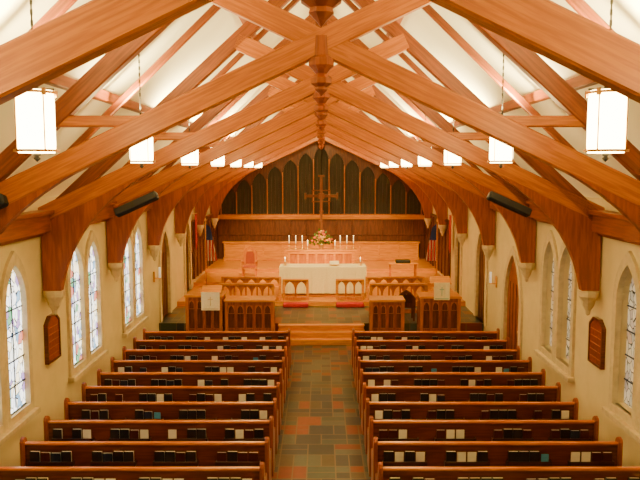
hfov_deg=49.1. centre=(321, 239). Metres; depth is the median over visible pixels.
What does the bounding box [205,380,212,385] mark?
book
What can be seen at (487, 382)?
hymnal
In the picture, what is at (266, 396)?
hymnal
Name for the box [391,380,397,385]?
book
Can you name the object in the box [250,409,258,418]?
hymnal
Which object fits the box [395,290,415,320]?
chair
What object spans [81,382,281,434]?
pew
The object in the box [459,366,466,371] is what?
hymnal
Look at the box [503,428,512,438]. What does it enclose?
hymnal
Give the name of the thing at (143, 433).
bulletin
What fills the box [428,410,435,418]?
book
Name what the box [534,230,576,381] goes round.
window
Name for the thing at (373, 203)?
wall
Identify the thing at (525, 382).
hymnal
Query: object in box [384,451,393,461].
hymnal
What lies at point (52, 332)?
hymn board
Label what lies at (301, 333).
steps
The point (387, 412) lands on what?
hymnal
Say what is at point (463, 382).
hymnal
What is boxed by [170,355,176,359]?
hymnal
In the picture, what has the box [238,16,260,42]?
purlin
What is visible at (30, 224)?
trim
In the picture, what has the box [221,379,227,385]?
hymnal
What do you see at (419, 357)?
hymnal
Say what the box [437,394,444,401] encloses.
book
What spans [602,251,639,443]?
window
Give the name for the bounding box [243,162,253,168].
lantern
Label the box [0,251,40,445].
window
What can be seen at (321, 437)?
floor
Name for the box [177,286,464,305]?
floor
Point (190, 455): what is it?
hymnal
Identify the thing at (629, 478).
hymnal
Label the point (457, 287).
door
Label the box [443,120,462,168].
lantern
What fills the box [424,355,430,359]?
hymnal
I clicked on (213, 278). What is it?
floor
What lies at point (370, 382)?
bulletin
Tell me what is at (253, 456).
book
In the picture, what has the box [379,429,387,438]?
book
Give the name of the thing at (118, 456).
hymnal
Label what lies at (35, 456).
hymnal
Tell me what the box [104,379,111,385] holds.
hymnal
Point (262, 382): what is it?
hymnal
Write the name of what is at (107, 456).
book
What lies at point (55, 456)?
book
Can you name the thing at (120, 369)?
bulletin
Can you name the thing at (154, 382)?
hymnal
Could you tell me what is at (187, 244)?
door
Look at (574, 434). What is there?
book
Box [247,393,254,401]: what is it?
hymnal
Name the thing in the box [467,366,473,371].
hymnal
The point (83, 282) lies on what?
window
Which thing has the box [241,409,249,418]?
hymnal
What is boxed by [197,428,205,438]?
hymnal
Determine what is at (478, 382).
book
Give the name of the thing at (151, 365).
pew
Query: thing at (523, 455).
hymnal
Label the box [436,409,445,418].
hymnal
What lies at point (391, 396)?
hymnal
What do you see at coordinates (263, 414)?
bulletin
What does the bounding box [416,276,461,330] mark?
lectern
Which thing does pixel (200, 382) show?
bulletin
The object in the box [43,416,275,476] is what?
pew
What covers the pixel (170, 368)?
hymnal
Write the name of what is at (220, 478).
hymnal
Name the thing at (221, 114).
rafter
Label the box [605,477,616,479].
hymnal
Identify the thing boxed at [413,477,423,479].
hymnal
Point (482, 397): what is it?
hymnal
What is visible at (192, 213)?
banner
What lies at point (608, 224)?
trim
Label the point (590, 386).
wall
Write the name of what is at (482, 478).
hymnal
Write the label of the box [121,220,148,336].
window
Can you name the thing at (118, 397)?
book
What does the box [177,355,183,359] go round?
hymnal
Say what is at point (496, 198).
loudspeaker
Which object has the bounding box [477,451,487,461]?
hymnal
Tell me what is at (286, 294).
altar
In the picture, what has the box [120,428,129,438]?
hymnal
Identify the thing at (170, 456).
hymnal
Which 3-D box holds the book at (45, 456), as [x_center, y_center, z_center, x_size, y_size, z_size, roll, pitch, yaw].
[-4.053,3.218,10.299,0.135,0.200,0.040,0,6,0]
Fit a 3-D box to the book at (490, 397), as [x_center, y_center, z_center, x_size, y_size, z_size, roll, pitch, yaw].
[3.134,2.953,12.955,0.135,0.200,0.040,0,6,0]
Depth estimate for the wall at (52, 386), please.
13.05 m
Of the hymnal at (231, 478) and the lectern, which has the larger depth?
the lectern
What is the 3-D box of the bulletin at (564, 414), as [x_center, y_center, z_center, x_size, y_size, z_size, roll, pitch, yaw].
[4.204,3.041,12.070,0.130,0.200,0.012,0,6,0]
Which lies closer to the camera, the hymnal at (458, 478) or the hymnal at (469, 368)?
the hymnal at (458, 478)
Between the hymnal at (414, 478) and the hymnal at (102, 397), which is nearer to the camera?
the hymnal at (414, 478)
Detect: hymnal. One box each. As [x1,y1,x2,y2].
[25,477,36,479]
[29,451,40,461]
[36,477,48,479]
[52,428,62,438]
[61,451,71,461]
[70,477,81,479]
[72,428,81,438]
[81,409,90,418]
[82,477,93,479]
[92,451,102,461]
[98,393,106,401]
[99,409,108,418]
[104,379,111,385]
[110,428,119,438]
[113,451,123,461]
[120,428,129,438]
[124,451,134,461]
[125,366,131,371]
[128,379,135,385]
[129,355,135,359]
[135,409,143,418]
[138,477,149,479]
[139,393,147,401]
[143,355,149,359]
[147,393,155,401]
[150,477,161,479]
[151,379,158,385]
[154,451,164,461]
[159,379,166,385]
[164,393,172,401]
[165,451,175,461]
[168,366,175,371]
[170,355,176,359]
[174,379,181,385]
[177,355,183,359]
[179,409,187,418]
[186,451,196,461]
[187,428,196,438]
[188,409,196,418]
[191,355,197,359]
[197,393,204,401]
[197,409,205,418]
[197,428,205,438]
[205,366,211,371]
[207,477,217,479]
[212,366,218,371]
[218,477,229,479]
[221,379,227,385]
[225,355,231,359]
[225,428,233,438]
[227,451,237,461]
[230,477,240,479]
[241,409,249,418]
[243,379,250,385]
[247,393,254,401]
[248,366,254,371]
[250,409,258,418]
[251,379,258,385]
[254,428,263,438]
[259,355,265,359]
[259,379,266,385]
[263,393,271,401]
[369,355,375,359]
[379,393,386,401]
[380,366,386,371]
[383,355,389,359]
[384,409,391,418]
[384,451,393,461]
[387,366,393,371]
[388,393,395,401]
[389,477,400,479]
[401,409,409,418]
[404,355,409,359]
[405,451,414,461]
[408,366,415,371]
[410,355,416,359]
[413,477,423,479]
[414,379,421,385]
[416,366,422,371]
[417,355,423,359]
[420,393,427,401]
[422,379,428,385]
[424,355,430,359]
[430,379,436,385]
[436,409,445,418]
[446,409,454,418]
[446,451,455,461]
[452,366,458,371]
[457,477,468,479]
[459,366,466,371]
[460,379,467,385]
[465,355,471,359]
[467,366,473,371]
[469,393,477,401]
[469,477,480,479]
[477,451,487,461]
[478,393,486,401]
[481,477,491,479]
[484,379,491,385]
[489,409,498,418]
[492,477,503,479]
[495,393,502,401]
[498,409,507,418]
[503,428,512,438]
[506,355,512,359]
[507,409,516,418]
[508,451,518,461]
[510,366,516,371]
[513,428,521,438]
[514,379,521,385]
[518,451,528,461]
[522,379,529,385]
[527,393,535,401]
[529,451,539,461]
[530,379,537,385]
[536,393,544,401]
[548,477,559,479]
[551,409,560,418]
[560,428,569,438]
[560,477,571,479]
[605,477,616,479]
[628,477,639,479]
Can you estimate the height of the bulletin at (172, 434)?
0.200 m
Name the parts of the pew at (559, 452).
backrest, rail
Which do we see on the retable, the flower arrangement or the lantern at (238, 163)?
the flower arrangement
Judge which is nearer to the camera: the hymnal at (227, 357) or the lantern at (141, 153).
the lantern at (141, 153)
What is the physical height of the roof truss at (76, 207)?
5.914 m
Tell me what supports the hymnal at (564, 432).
in the pew at (417, 430)
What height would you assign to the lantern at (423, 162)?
1.580 m
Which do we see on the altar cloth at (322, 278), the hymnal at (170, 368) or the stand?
the stand
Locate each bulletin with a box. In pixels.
[83,430,90,438]
[118,367,123,371]
[140,430,148,438]
[157,394,163,401]
[161,367,167,371]
[168,430,176,438]
[198,380,203,385]
[214,394,221,401]
[220,367,225,371]
[227,367,232,371]
[235,430,243,438]
[239,394,245,401]
[259,411,266,418]
[268,380,273,385]
[271,367,276,371]
[368,380,374,385]
[371,394,378,401]
[375,411,382,418]
[384,380,389,385]
[395,452,403,461]
[399,430,406,438]
[416,452,424,461]
[429,394,435,401]
[446,430,454,438]
[456,430,463,438]
[457,452,465,461]
[467,452,476,461]
[469,380,474,385]
[474,367,480,371]
[496,367,501,371]
[561,411,568,418]
[571,452,579,461]
[581,452,590,461]
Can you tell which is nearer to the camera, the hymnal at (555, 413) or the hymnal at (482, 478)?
the hymnal at (482, 478)
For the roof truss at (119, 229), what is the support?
attached to the wall at (52, 386)
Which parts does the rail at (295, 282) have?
post, hand rail, rail, post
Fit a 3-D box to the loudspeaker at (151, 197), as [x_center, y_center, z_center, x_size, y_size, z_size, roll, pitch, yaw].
[-3.050,-0.596,11.613,0.745,0.441,0.308,0,6,0]
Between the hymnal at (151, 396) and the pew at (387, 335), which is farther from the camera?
the pew at (387, 335)
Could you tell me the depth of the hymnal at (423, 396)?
12.93 m
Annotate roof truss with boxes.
[0,0,639,104]
[0,0,639,234]
[38,0,604,315]
[106,15,535,281]
[147,74,495,260]
[175,80,467,246]
[195,110,447,235]
[210,137,431,227]
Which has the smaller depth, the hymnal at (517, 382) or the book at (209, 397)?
the book at (209, 397)
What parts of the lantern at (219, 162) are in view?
lamp shade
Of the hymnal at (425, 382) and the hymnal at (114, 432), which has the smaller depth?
the hymnal at (114, 432)
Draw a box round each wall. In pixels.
[0,197,209,466]
[217,222,424,258]
[218,141,424,258]
[222,241,419,259]
[432,196,639,466]
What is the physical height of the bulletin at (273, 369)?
0.200 m
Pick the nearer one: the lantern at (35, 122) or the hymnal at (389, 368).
the lantern at (35, 122)
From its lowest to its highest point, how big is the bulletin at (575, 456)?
0.200 m
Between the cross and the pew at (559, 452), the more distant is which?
the cross
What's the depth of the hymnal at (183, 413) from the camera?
12.05 m
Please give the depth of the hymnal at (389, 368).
14.70 m
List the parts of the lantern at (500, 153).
lamp shade, lantern frame, chain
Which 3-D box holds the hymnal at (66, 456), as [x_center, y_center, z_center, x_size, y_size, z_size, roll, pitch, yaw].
[-3.743,3.211,10.298,0.145,0.215,0.045,0,6,0]
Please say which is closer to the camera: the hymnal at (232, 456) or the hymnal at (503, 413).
the hymnal at (232, 456)
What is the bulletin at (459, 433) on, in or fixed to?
in the pew at (417, 430)
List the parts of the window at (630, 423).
sill, glass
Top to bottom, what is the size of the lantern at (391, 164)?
1.580 m
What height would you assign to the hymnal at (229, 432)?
0.215 m
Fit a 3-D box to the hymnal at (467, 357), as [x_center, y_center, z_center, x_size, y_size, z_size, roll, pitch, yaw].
[3.288,2.680,15.611,0.145,0.215,0.045,0,6,0]
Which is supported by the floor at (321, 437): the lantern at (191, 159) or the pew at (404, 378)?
the pew at (404, 378)
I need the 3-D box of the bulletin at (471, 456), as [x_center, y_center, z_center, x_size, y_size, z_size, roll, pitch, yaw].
[2.216,3.218,10.299,0.130,0.200,0.012,0,6,0]
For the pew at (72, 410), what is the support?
on the floor at (321, 437)
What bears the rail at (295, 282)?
on the floor at (313, 301)
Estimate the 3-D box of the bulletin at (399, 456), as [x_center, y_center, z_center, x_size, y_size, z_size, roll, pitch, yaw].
[1.147,3.218,10.299,0.130,0.200,0.012,0,6,0]
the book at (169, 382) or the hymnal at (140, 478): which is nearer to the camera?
the hymnal at (140, 478)
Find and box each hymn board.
[43,313,60,364]
[587,316,605,369]
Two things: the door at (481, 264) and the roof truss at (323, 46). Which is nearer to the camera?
the roof truss at (323, 46)
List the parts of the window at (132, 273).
glass, sill, glass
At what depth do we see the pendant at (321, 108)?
11.54 m
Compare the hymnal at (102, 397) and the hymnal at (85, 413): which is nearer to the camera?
the hymnal at (85, 413)
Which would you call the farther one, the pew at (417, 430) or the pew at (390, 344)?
the pew at (390, 344)
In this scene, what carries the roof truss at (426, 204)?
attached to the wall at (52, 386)
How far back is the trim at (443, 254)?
27.20 m
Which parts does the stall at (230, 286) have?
hand rail, post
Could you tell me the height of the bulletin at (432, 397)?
0.200 m
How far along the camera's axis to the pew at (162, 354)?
15.65 m
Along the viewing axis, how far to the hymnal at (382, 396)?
12.93 m
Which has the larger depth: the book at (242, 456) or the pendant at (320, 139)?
the pendant at (320, 139)
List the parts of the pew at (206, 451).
rail, backrest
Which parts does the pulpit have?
corner post, panel, cap rail, corner post, panel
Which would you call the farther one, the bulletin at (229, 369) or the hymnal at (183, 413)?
the bulletin at (229, 369)
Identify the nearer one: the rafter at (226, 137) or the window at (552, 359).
the window at (552, 359)
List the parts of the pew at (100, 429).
rail, backrest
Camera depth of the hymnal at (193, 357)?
15.58 m
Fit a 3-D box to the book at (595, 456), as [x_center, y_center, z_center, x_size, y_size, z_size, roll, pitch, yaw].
[4.046,3.218,10.299,0.135,0.200,0.040,0,6,0]
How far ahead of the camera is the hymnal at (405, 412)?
12.05 m
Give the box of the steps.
[278,323,364,344]
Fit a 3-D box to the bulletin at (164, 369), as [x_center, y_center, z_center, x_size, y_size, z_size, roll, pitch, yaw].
[-3.293,2.776,14.726,0.130,0.200,0.012,0,6,0]
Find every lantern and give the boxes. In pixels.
[13,0,59,161]
[128,53,155,167]
[180,119,199,168]
[210,115,225,168]
[230,132,240,168]
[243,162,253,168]
[389,161,398,168]
[401,159,411,168]
[417,115,432,168]
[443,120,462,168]
[487,54,514,167]
[583,0,628,161]
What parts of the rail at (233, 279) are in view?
hand rail, post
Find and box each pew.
[0,462,266,479]
[19,437,271,479]
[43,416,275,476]
[64,398,278,453]
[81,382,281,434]
[97,369,283,417]
[110,357,285,402]
[122,346,287,389]
[133,337,289,377]
[143,328,290,366]
[351,328,499,367]
[353,337,509,377]
[355,346,519,389]
[356,357,531,402]
[359,369,545,417]
[361,382,560,434]
[364,398,578,453]
[367,416,598,476]
[371,437,622,479]
[375,462,639,479]
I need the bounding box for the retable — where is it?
[286,248,356,263]
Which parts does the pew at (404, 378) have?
rail, backrest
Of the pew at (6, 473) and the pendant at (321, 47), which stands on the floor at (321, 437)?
the pew at (6, 473)
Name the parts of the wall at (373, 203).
cornice, cloth panel, panel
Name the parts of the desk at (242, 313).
corner post, panel, cap rail, corner post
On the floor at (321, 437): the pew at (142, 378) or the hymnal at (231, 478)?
the pew at (142, 378)
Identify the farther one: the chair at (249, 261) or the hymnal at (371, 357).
the chair at (249, 261)
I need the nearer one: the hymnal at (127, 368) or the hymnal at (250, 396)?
the hymnal at (250, 396)
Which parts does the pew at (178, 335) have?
rail, backrest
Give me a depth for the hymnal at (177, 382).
13.81 m
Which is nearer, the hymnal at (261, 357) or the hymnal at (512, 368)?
the hymnal at (512, 368)
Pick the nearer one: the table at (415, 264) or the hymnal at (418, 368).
the hymnal at (418, 368)
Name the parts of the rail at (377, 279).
post, hand rail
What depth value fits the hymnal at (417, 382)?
13.81 m
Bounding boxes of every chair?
[241,246,257,275]
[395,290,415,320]
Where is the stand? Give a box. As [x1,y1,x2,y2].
[329,261,338,265]
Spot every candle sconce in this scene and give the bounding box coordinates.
[153,267,160,281]
[489,272,496,287]
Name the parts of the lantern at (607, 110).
lantern frame, lamp shade, chain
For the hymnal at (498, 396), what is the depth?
12.93 m
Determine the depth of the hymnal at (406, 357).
15.58 m
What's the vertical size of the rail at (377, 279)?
0.795 m
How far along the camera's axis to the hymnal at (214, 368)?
14.70 m
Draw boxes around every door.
[158,225,171,321]
[183,220,192,294]
[453,228,462,296]
[474,230,487,325]
[501,246,522,359]
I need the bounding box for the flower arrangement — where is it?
[309,228,332,249]
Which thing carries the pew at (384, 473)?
on the floor at (321, 437)
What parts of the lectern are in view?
panel, corner post, cap rail, panel, corner post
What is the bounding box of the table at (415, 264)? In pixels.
[388,262,417,275]
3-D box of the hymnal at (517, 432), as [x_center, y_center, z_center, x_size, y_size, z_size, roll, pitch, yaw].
[3.131,3.122,11.183,0.145,0.215,0.045,0,6,0]
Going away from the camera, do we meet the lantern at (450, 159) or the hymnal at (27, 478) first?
the hymnal at (27, 478)
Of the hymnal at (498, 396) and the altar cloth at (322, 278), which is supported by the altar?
the altar cloth at (322, 278)
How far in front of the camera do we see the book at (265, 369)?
14.70 m
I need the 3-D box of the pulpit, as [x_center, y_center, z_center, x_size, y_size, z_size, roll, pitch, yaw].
[-3.190,2.118,19.406,1.040,1.730,0.800,0,6,0]
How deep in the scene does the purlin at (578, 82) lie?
9.81 m
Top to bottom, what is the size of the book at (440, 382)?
0.200 m
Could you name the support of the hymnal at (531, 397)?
in the pew at (403, 393)
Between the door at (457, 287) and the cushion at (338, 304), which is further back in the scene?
the door at (457, 287)
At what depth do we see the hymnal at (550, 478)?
9.38 m
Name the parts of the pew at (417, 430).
backrest, rail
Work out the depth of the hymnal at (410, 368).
14.70 m
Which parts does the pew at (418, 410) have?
backrest, rail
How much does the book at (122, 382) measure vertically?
0.190 m
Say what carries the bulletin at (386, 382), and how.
in the pew at (404, 378)
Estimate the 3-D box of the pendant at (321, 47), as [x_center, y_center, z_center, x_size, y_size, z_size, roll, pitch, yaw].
[0.000,-1.989,8.042,0.286,0.680,0.286,0,6,0]
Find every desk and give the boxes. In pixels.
[224,296,275,330]
[368,296,405,330]
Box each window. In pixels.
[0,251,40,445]
[65,230,108,381]
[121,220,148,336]
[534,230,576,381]
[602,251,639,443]
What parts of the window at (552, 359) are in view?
glass, sill, glass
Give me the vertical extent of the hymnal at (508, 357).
0.215 m
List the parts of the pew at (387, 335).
rail, backrest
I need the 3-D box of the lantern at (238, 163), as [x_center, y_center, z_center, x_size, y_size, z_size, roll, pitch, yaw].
[-2.500,-2.852,20.418,0.370,1.580,0.370,0,6,0]
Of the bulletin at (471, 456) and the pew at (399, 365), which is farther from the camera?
the pew at (399, 365)
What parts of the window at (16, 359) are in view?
glass, sill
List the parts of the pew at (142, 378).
rail, backrest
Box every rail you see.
[221,276,281,300]
[282,279,308,300]
[336,279,363,300]
[365,276,423,300]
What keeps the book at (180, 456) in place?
in the pew at (206, 451)
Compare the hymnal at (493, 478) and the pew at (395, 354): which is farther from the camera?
the pew at (395, 354)
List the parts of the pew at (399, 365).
rail, backrest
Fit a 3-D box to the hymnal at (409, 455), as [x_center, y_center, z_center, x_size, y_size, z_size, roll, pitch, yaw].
[1.303,3.211,10.298,0.145,0.215,0.045,0,6,0]
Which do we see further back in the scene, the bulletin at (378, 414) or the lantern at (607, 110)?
the bulletin at (378, 414)
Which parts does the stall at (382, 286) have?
post, hand rail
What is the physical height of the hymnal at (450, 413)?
0.215 m
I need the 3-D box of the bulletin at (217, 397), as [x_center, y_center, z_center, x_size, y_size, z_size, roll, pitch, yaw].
[-1.911,2.953,12.955,0.130,0.200,0.012,0,6,0]
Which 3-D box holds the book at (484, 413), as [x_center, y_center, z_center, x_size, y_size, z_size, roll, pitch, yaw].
[2.822,3.041,12.070,0.135,0.200,0.040,0,6,0]
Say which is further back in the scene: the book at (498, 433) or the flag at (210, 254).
the flag at (210, 254)
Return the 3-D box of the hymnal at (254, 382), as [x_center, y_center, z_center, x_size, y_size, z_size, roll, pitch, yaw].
[-1.306,2.857,13.840,0.145,0.215,0.045,0,6,0]
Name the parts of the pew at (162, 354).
rail, backrest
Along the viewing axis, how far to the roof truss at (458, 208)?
22.44 m
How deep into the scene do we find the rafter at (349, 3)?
13.29 m
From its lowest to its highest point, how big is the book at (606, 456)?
0.200 m
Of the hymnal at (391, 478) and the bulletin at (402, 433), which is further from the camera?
the bulletin at (402, 433)
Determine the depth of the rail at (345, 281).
23.14 m
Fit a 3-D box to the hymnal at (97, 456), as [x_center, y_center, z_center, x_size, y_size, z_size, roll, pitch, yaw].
[-3.293,3.211,10.298,0.145,0.215,0.045,0,6,0]
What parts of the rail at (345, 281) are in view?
post, hand rail, rail, post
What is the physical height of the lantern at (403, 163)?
1.580 m
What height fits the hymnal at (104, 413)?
0.215 m
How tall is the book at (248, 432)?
0.200 m
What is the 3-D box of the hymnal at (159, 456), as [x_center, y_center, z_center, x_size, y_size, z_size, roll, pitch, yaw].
[-2.377,3.211,10.298,0.145,0.215,0.045,0,6,0]
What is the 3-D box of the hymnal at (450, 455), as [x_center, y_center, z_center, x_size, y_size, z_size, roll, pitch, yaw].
[1.906,3.211,10.298,0.145,0.215,0.045,0,6,0]
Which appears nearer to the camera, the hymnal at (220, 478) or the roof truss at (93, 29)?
the roof truss at (93, 29)
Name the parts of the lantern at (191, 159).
lamp shade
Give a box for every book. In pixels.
[40,452,50,461]
[51,452,60,461]
[90,394,97,401]
[91,410,99,418]
[103,452,112,461]
[112,380,119,385]
[115,394,122,401]
[120,380,127,385]
[130,429,138,438]
[144,411,152,418]
[167,380,173,385]
[176,452,185,461]
[189,394,196,401]
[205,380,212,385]
[206,394,212,401]
[217,452,226,461]
[238,452,247,461]
[245,429,253,438]
[249,452,257,461]
[263,367,269,371]
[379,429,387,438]
[389,429,396,438]
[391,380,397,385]
[393,410,400,418]
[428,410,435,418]
[436,429,444,438]
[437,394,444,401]
[438,380,444,385]
[476,380,483,385]
[481,410,488,418]
[487,394,494,401]
[493,429,502,438]
[507,380,513,385]
[518,367,524,371]
[519,394,526,401]
[522,429,531,438]
[534,410,541,418]
[550,429,559,438]
[570,430,579,438]
[579,429,588,438]
[591,452,601,461]
[602,452,611,461]
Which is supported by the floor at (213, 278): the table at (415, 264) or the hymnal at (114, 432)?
the table at (415, 264)
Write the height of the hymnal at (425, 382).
0.215 m
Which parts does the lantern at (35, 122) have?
chain, lamp shade, lantern frame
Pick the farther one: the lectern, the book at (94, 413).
the lectern
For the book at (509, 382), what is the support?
in the pew at (404, 378)
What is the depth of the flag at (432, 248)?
25.14 m
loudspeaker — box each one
[0,193,8,208]
[114,191,158,216]
[486,191,531,216]
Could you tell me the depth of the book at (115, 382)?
13.82 m
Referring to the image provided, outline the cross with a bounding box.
[304,147,337,233]
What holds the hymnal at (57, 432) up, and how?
in the pew at (100, 429)
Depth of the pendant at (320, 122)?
15.14 m
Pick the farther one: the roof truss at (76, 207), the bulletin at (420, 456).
the roof truss at (76, 207)
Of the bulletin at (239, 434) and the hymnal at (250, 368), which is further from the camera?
the hymnal at (250, 368)
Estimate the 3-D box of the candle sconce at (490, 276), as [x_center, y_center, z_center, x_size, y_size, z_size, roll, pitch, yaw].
[4.635,1.068,18.899,0.210,0.420,0.100,0,6,0]
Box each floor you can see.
[159,306,483,330]
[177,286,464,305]
[194,272,440,285]
[205,259,435,271]
[272,345,370,479]
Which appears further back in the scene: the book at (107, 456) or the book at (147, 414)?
the book at (147, 414)
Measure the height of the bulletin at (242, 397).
0.200 m
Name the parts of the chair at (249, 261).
backrest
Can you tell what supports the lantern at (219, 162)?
hanging from the ceiling
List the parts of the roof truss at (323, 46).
king post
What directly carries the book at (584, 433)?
in the pew at (417, 430)
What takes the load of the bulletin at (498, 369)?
in the pew at (399, 365)
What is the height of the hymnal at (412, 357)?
0.215 m
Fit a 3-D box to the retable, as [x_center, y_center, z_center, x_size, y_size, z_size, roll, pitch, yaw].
[0.000,0.757,28.818,2.900,0.770,0.600,0,6,0]
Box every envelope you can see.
[154,412,160,418]
[541,454,548,461]
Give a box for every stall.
[218,283,274,295]
[369,283,427,312]
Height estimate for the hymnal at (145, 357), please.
0.215 m
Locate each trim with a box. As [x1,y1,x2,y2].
[0,201,179,245]
[191,214,217,279]
[425,213,451,275]
[463,201,639,244]
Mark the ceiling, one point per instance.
(15, 18)
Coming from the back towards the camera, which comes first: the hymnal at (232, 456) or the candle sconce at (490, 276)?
the candle sconce at (490, 276)
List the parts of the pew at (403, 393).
rail, backrest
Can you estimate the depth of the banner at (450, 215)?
24.99 m
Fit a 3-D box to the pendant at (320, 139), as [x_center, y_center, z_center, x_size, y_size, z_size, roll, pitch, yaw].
[0.000,-3.419,22.371,0.286,0.680,0.286,0,6,0]
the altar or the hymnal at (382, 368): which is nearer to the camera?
the hymnal at (382, 368)
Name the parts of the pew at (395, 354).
rail, backrest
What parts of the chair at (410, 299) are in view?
backrest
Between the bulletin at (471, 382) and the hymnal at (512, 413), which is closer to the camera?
the hymnal at (512, 413)
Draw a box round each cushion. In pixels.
[243,265,254,267]
[283,302,307,307]
[336,302,363,307]
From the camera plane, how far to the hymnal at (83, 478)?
9.38 m
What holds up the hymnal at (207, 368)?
in the pew at (151, 365)
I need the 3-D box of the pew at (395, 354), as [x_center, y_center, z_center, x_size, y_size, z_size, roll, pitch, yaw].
[2.600,2.837,15.951,3.660,0.985,0.739,0,6,0]
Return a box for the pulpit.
[184,285,226,330]
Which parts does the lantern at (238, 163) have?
lamp shade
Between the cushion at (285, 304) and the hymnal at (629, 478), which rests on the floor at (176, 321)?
the cushion at (285, 304)
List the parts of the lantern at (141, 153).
chain, lamp shade, lantern frame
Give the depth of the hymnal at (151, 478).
9.38 m
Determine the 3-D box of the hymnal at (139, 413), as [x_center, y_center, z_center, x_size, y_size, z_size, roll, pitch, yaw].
[-3.137,3.034,12.069,0.145,0.215,0.045,0,6,0]
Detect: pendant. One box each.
[301,0,341,26]
[309,35,333,96]
[313,91,329,118]
[315,112,327,130]
[316,125,326,137]
[318,130,325,142]
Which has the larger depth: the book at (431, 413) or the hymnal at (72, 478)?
the book at (431, 413)
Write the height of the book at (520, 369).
0.200 m
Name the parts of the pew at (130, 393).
rail, backrest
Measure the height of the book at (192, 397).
0.200 m
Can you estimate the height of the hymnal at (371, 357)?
0.215 m
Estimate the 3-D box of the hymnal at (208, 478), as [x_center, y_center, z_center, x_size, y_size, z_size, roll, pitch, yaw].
[-1.463,3.299,9.412,0.145,0.215,0.045,0,6,0]
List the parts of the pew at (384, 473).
rail, backrest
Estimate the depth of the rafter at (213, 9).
9.78 m
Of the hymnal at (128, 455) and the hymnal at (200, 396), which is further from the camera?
the hymnal at (200, 396)
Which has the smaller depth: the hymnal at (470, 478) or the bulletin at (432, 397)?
the hymnal at (470, 478)
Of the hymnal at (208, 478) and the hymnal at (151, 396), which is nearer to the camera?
the hymnal at (208, 478)
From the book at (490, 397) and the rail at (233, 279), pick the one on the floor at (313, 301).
the rail at (233, 279)
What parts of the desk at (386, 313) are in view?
corner post, cap rail, panel, corner post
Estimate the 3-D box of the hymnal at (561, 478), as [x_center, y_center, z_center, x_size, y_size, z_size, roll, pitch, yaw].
[3.288,3.299,9.412,0.145,0.215,0.045,0,6,0]
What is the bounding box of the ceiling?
[0,0,639,197]
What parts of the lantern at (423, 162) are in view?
lamp shade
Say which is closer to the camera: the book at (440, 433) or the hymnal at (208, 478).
the hymnal at (208, 478)
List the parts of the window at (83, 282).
glass, sill, glass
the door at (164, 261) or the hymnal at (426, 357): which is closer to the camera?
the hymnal at (426, 357)
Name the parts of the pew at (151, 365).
rail, backrest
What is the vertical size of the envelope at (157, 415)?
0.170 m
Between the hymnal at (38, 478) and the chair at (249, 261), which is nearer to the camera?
the hymnal at (38, 478)
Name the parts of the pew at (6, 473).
rail, backrest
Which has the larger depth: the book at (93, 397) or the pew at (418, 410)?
the book at (93, 397)
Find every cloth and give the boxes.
[201,292,219,309]
[279,264,365,293]
[434,283,449,299]
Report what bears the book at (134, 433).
in the pew at (100, 429)
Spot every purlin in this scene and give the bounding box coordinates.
[44,75,232,139]
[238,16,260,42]
[382,17,403,42]
[410,75,598,139]
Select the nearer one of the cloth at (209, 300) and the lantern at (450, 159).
the lantern at (450, 159)
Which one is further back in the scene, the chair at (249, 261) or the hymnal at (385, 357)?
the chair at (249, 261)
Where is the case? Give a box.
[395,259,409,262]
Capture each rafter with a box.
[27,0,614,31]
[67,4,576,150]
[123,0,519,166]
[160,91,483,172]
[221,77,421,140]
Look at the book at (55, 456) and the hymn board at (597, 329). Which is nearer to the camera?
the book at (55, 456)
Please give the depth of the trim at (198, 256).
27.21 m
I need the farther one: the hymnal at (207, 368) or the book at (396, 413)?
the hymnal at (207, 368)
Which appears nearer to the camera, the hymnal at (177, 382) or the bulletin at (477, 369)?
the hymnal at (177, 382)
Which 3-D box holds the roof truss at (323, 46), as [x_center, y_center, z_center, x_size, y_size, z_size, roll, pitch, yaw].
[0.000,-1.289,8.112,9.542,5.914,0.333,0,6,0]
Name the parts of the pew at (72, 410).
rail, backrest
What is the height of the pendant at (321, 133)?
0.680 m
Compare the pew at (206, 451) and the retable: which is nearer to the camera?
the pew at (206, 451)
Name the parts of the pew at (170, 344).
rail, backrest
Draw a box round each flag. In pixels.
[204,218,216,284]
[426,218,437,289]
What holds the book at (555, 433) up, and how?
in the pew at (417, 430)
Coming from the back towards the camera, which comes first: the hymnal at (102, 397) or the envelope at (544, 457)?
the hymnal at (102, 397)
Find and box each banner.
[192,213,196,249]
[449,214,451,251]
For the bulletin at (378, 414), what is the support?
in the pew at (418, 410)
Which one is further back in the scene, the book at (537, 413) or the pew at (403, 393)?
the pew at (403, 393)
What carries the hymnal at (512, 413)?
in the pew at (418, 410)
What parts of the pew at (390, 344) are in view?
backrest, rail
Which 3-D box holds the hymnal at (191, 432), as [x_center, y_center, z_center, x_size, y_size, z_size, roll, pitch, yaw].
[-2.067,3.122,11.183,0.145,0.215,0.045,0,6,0]
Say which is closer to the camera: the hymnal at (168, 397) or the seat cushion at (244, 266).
the hymnal at (168, 397)
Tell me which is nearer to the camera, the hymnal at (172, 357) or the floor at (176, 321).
the hymnal at (172, 357)
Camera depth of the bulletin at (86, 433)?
11.18 m
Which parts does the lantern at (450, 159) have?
lamp shade, lantern frame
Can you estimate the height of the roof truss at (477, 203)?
5.914 m
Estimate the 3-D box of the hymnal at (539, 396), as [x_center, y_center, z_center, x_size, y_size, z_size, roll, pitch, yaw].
[4.049,2.945,12.955,0.145,0.215,0.045,0,6,0]
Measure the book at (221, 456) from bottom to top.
0.200 m
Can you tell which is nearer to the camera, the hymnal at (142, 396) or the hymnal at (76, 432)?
the hymnal at (76, 432)
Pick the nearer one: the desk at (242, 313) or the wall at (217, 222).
the desk at (242, 313)
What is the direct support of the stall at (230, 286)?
on the floor at (176, 321)
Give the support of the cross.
hanging from the ridge beam
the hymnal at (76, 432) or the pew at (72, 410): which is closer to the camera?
the hymnal at (76, 432)
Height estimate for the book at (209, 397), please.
0.200 m
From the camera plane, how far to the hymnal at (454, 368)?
14.70 m
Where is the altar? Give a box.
[285,293,361,296]

